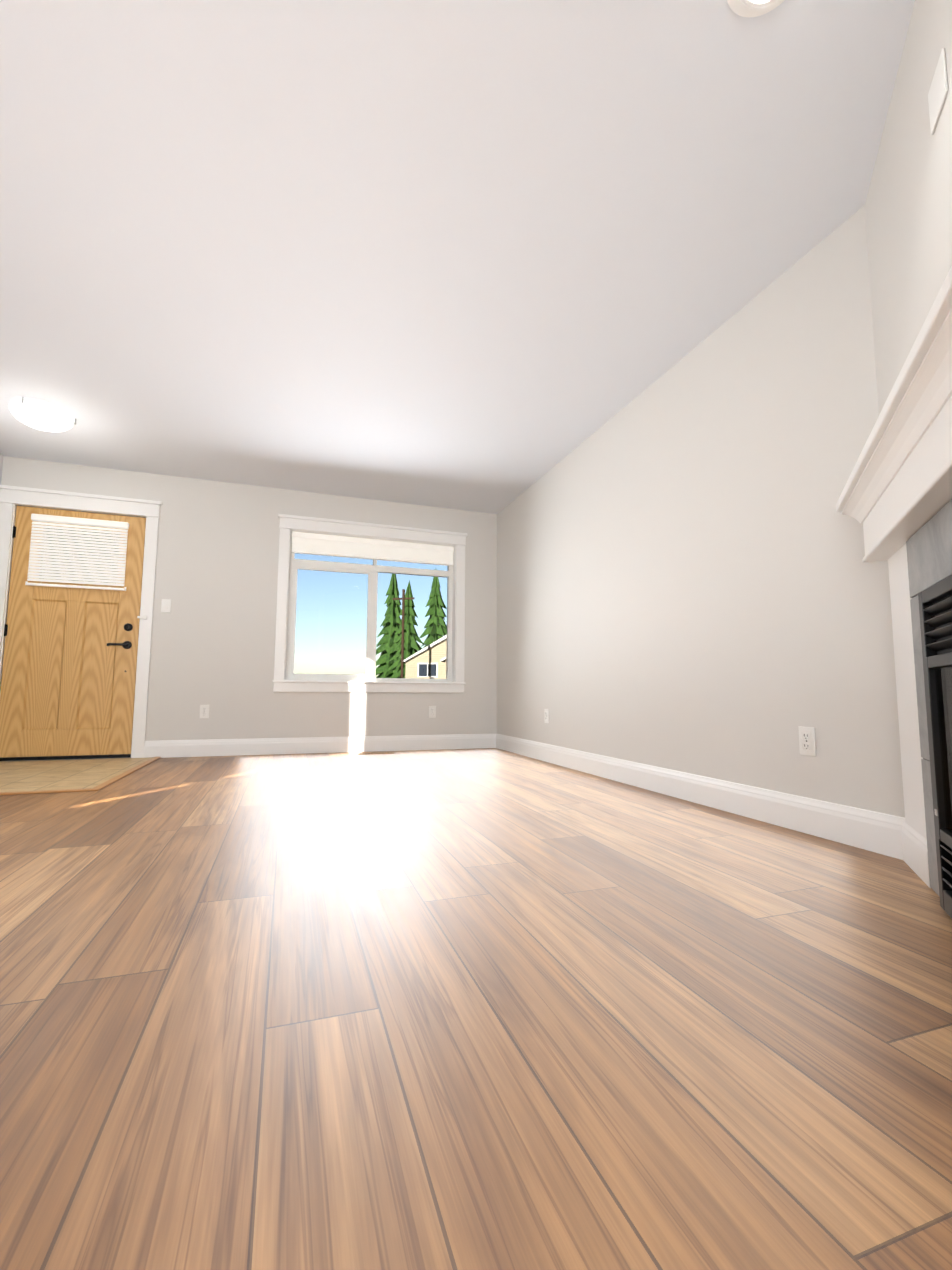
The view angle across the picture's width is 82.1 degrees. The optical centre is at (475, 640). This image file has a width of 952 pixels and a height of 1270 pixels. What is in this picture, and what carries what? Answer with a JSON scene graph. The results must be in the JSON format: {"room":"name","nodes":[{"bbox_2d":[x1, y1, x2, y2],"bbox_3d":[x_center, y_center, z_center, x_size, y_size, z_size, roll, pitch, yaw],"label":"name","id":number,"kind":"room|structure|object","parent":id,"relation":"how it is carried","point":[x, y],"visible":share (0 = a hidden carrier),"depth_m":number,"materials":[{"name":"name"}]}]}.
{"room":"living room","nodes":[
{"label":"living room","id":0,"kind":"room"},
{"bbox_2d":[0,453,3,484],"bbox_3d":[-2.626,-0.616,0.584,0.160,2.440,7.840,2,-6,-19],"label":"wall","id":1,"kind":"structure","parent":0,"point":[1,461],"depth_m":4.39,"materials":[{"name":"paint"}]},
{"bbox_2d":[1,456,496,740],"bbox_3d":[-1.830,-0.189,5.066,4.590,2.440,0.160,2,-6,-19],"label":"wall","id":2,"kind":"structure","parent":0,"point":[214,630],"depth_m":4.90,"materials":[{"name":"paint"}]},
{"bbox_2d":[0,506,145,760],"bbox_3d":[-3.295,-0.059,4.472,0.928,2.037,0.103,2,-6,-19],"label":"door","id":3,"kind":"structure","parent":2,"relation":"in","point":[71,635],"depth_m":4.47,"materials":[{"name":"brown wood"}]},
{"bbox_2d":[0,485,161,757],"bbox_3d":[-3.300,-0.122,4.533,1.147,2.190,0.199,2,-6,-19],"label":"door frame","id":4,"kind":"structure","parent":2,"relation":"attached to","point":[12,498],"depth_m":4.56,"materials":[{"name":"white wood"}]},
{"bbox_2d":[161,599,170,612],"bbox_3d":[-2.664,-0.295,4.698,0.074,0.118,0.010,2,-6,-19],"label":"switch plate","id":5,"kind":"object","parent":2,"relation":"attached to","point":[165,605],"visible":1,"depth_m":4.70,"materials":[{"name":"white plastic"}]},
{"bbox_2d":[199,705,208,717],"bbox_3d":[-2.347,0.618,4.723,0.072,0.116,0.010,2,-6,-19],"label":"electrical outlet","id":6,"kind":"object","parent":2,"relation":"attached to","point":[204,711],"visible":1,"depth_m":4.72,"materials":[{"name":"white plastic"}]},
{"bbox_2d":[144,734,495,757],"bbox_3d":[-1.294,0.967,5.052,3.102,0.142,0.015,2,-6,-19],"label":"baseboard","id":7,"kind":"structure","parent":2,"relation":"attached to","point":[259,746],"depth_m":4.98,"materials":[{"name":"white wood"}]},
{"bbox_2d":[272,514,467,692],"bbox_3d":[-0.990,-0.311,5.345,1.834,1.635,0.197,2,-6,-19],"label":"window unit","id":8,"kind":"structure","parent":2,"relation":"in","point":[353,619],"depth_m":5.36,"materials":[{"name":"white plastic"}]},
{"bbox_2d":[292,531,453,565],"bbox_3d":[-0.987,-0.894,5.403,1.582,0.194,0.056,2,-6,-19],"label":"window blind","id":9,"kind":"object","parent":8,"relation":"attached to","point":[341,546],"visible":1,"depth_m":5.36,"materials":[{"name":"white"}]},
{"bbox_2d":[429,706,435,717],"bbox_3d":[-0.429,0.707,5.376,0.072,0.116,0.010,2,-6,-19],"label":"electrical outlet","id":10,"kind":"object","parent":2,"relation":"attached to","point":[432,711],"visible":1,"depth_m":5.37,"materials":[{"name":"white plastic"}]},
{"bbox_2d":[0,0,914,513],"bbox_3d":[-0.523,-1.861,1.424,4.590,0.220,8.160,2,-6,-19],"label":"ceiling","id":11,"kind":"structure","parent":0,"point":[490,256],"depth_m":2.15,"materials":[{"name":"paint"}]},
{"bbox_2d":[9,397,75,431],"bbox_3d":[-2.933,-1.494,3.699,0.356,0.110,0.356,2,-6,-19],"label":"ceiling light","id":12,"kind":"object","parent":11,"relation":"attached to","point":[41,416],"visible":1,"depth_m":3.62,"materials":[{"name":"white glass"}]},
{"bbox_2d":[727,0,784,16],"bbox_3d":[0.758,-1.734,1.419,0.200,0.044,0.200,2,-6,-19],"label":"recessed light","id":13,"kind":"object","parent":11,"relation":"in","point":[749,8],"visible":1,"depth_m":1.49,"materials":[{"name":"white"}]},
{"bbox_2d":[0,748,951,1269],"bbox_3d":[-0.538,0.738,1.179,4.590,0.120,8.160,2,-6,-19],"label":"floor","id":14,"kind":"structure","parent":0,"point":[484,1008],"depth_m":0.92,"materials":[{"name":"laminate"}]},
{"bbox_2d":[0,789,85,794],"bbox_3d":[-2.742,0.819,2.875,1.170,0.010,0.049,2,-6,-19],"label":"trim","id":15,"kind":"structure","parent":14,"relation":"on","point":[64,790],"depth_m":2.98,"materials":[{"name":"brown wood"}]},
{"bbox_2d":[0,757,153,791],"bbox_3d":[-3.001,0.892,3.639,1.209,0.004,1.579,2,-6,-19],"label":"floor","id":16,"kind":"structure","parent":14,"relation":"on","point":[15,776],"depth_m":3.69,"materials":[{"name":"beige tile"}]},
{"bbox_2d":[86,757,160,790],"bbox_3d":[-2.398,0.909,3.813,0.045,0.010,1.609,2,-6,-19],"label":"trim","id":17,"kind":"structure","parent":14,"relation":"on","point":[112,780],"depth_m":3.51,"materials":[{"name":"brown wood"}]},
{"bbox_2d":[357,752,393,754],"bbox_3d":[-0.915,1.032,4.993,0.330,0.005,0.115,2,-6,-19],"label":"floor vent","id":18,"kind":"object","parent":14,"relation":"in","point":[376,753],"visible":1,"depth_m":4.97,"materials":[{"name":"brown"}]},
{"bbox_2d":[906,499,951,917],"bbox_3d":[1.197,0.146,0.987,0.410,1.042,1.331,-2,-6,26],"label":"fireplace","id":19,"kind":"object","parent":14,"relation":"on","point":[929,550],"visible":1,"depth_m":1.43,"materials":[{"name":"tile"}]},
{"bbox_2d":[497,205,904,817],"bbox_3d":[1.590,-0.464,1.938,0.160,2.440,8.000,2,-6,-19],"label":"wall","id":20,"kind":"structure","parent":0,"point":[689,581],"depth_m":2.69,"materials":[{"name":"paint"}]},
{"bbox_2d":[544,709,548,722],"bbox_3d":[0.581,0.627,4.511,0.010,0.116,0.072,2,-6,-19],"label":"electrical outlet","id":21,"kind":"object","parent":20,"relation":"attached to","point":[546,715],"visible":1,"depth_m":4.50,"materials":[{"name":"white plastic"}]},
{"bbox_2d":[496,734,919,869],"bbox_3d":[0.839,0.854,3.724,0.015,0.142,3.920,2,-6,-19],"label":"baseboard","id":22,"kind":"structure","parent":20,"relation":"attached to","point":[897,837],"depth_m":2.47,"materials":[{"name":"white wood"}]},
{"bbox_2d":[799,726,815,755],"bbox_3d":[1.361,0.416,2.249,0.010,0.116,0.072,2,-6,-19],"label":"electrical outlet","id":23,"kind":"object","parent":20,"relation":"attached to","point":[807,741],"visible":1,"depth_m":2.24,"materials":[{"name":"white plastic"}]},
{"bbox_2d":[865,0,951,413],"bbox_3d":[1.120,-0.543,1.126,0.100,2.440,2.120,-2,-6,26],"label":"wall","id":24,"kind":"structure","parent":0,"point":[908,208],"depth_m":1.57,"materials":[{"name":"paint"}]},
{"bbox_2d":[836,266,951,838],"bbox_3d":[0.993,0.033,1.099,0.146,1.286,2.012,-2,-6,26],"label":"fireplace mantel","id":25,"kind":"object","parent":24,"relation":"attached to","point":[895,495],"visible":1,"depth_m":1.49,"materials":[{"name":"white wood"}]},
{"bbox_2d":[928,48,947,134],"bbox_3d":[1.136,-1.346,1.345,0.006,0.115,0.115,-2,-6,26],"label":"outlet","id":26,"kind":"object","parent":24,"relation":"attached to","point":[938,91],"visible":1,"depth_m":1.33,"materials":[{"name":"white plastic"}]}
]}

